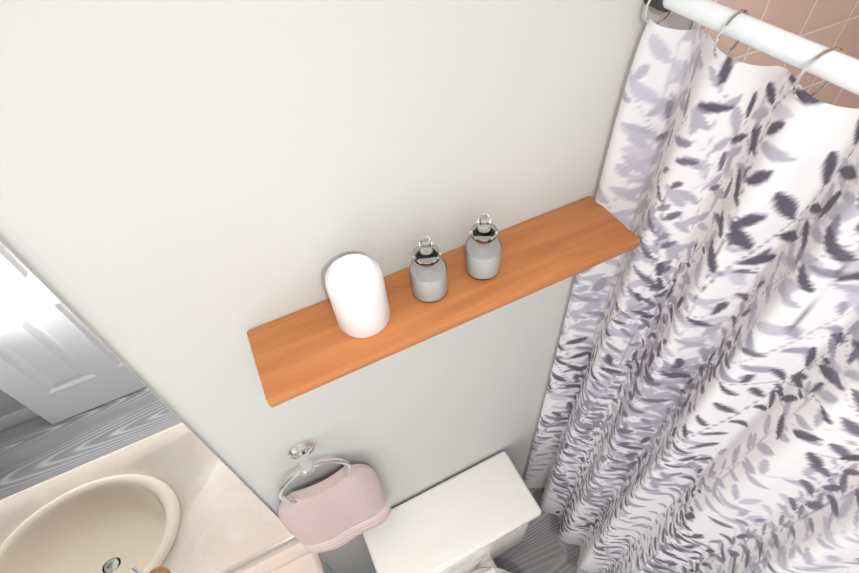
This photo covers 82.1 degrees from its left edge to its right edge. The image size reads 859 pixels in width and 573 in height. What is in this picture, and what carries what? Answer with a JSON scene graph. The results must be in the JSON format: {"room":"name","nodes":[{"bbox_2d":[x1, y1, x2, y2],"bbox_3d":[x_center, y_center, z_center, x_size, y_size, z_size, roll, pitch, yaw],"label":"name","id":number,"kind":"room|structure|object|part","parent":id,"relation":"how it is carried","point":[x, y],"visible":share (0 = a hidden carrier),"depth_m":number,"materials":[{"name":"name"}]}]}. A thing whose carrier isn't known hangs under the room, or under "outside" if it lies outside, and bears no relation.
{"room":"bathroom","nodes":[
{"label":"bathroom","id":0,"kind":"room"},
{"bbox_2d":[0,0,692,572],"bbox_3d":[-0.319,0.353,1.089,3.234,2.440,0.120,-22,52,-14],"label":"wall","id":1,"kind":"structure","parent":0,"point":[192,192],"depth_m":0.60,"materials":[{"name":"grey paint"}]},
{"bbox_2d":[0,238,294,572],"bbox_3d":[-0.885,0.508,0.743,1.125,1.097,0.005,-22,52,-14],"label":"mirror","id":2,"kind":"object","parent":1,"relation":"attached to","point":[111,461],"visible":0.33,"depth_m":0.77,"materials":[{"name":"clear glass"}]},
{"bbox_2d":[278,441,390,552],"bbox_3d":[-0.233,0.501,1.164,0.240,0.515,0.060,-22,52,-14],"label":"towel ring","id":3,"kind":"object","parent":1,"relation":"attached to","point":[346,503],"visible":0.98,"depth_m":1.13,"materials":[{"name":"pink fabric"}]},
{"bbox_2d":[247,196,639,406],"bbox_3d":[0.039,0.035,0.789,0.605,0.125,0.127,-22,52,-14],"label":"shelf board","id":4,"kind":"object","parent":1,"relation":"attached to","point":[304,350],"visible":0.75,"depth_m":0.72,"materials":[{"name":"brown wood"}]},
{"bbox_2d":[325,254,389,337],"bbox_3d":[-0.097,0.011,0.669,0.076,0.104,0.076,-22,52,-14],"label":"candle","id":5,"kind":"object","parent":4,"relation":"on","point":[356,289],"visible":1,"depth_m":0.64,"materials":[{"name":"white wax"}]},
{"bbox_2d":[409,236,447,302],"bbox_3d":[-0.002,-0.029,0.693,0.054,0.108,0.054,-27,53,-18],"label":"jar","id":6,"kind":"object","parent":4,"relation":"on","point":[428,267],"depth_m":0.68,"materials":[{"name":"clear glass"}]},
{"bbox_2d":[465,213,501,279],"bbox_3d":[0.078,-0.062,0.714,0.054,0.108,0.054,-27,53,-18],"label":"jar","id":7,"kind":"object","parent":4,"relation":"on","point":[483,248],"depth_m":0.70,"materials":[{"name":"clear glass"}]},
{"bbox_2d":[690,21,701,29],"bbox_3d":[0.688,0.627,0.776,0.012,2.440,1.508,-19,51,-11],"label":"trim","id":8,"kind":"structure","parent":1,"relation":"attached to","point":[695,26],"depth_m":0.69,"materials":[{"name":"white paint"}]},
{"bbox_2d":[701,0,858,108],"bbox_3d":[0.725,-0.155,1.176,0.704,2.038,0.008,-22,52,-14],"label":"wall tile","id":9,"kind":"structure","parent":1,"relation":"attached to","point":[830,23],"depth_m":0.80,"materials":[{"name":"pink tile"}]},
{"bbox_2d":[493,488,579,572],"bbox_3d":[0.112,1.717,1.564,3.234,0.100,1.743,-22,52,-14],"label":"floor","id":10,"kind":"structure","parent":0,"point":[541,547],"depth_m":2.01,"materials":[{"name":"wood"}]},
{"bbox_2d":[228,538,333,572],"bbox_3d":[-0.695,1.333,1.321,1.150,0.864,0.572,-22,52,-14],"label":"bathroom vanity","id":11,"kind":"object","parent":10,"relation":"on","point":[295,555],"visible":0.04,"depth_m":1.32,"materials":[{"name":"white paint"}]},
{"bbox_2d":[362,451,541,572],"bbox_3d":[0.207,1.097,1.542,0.496,0.726,0.774,-22,52,-14],"label":"toilet","id":12,"kind":"object","parent":10,"relation":"on","point":[478,518],"visible":0.85,"depth_m":1.44,"materials":[{"name":"white ceramic"}]},
{"bbox_3d":[0.252,1.139,1.437,0.394,0.040,0.552,-22,52,-14],"label":"seat","id":13,"kind":"part","parent":12,"relation":"part of","materials":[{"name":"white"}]},
{"bbox_2d":[524,0,858,572],"bbox_3d":[0.660,0.684,0.818,0.066,1.748,1.501,-22,52,-14],"label":"shower curtain","id":14,"kind":"object","parent":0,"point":[700,411],"visible":1,"depth_m":0.71,"materials":[{"name":"white fabric"}]}
]}

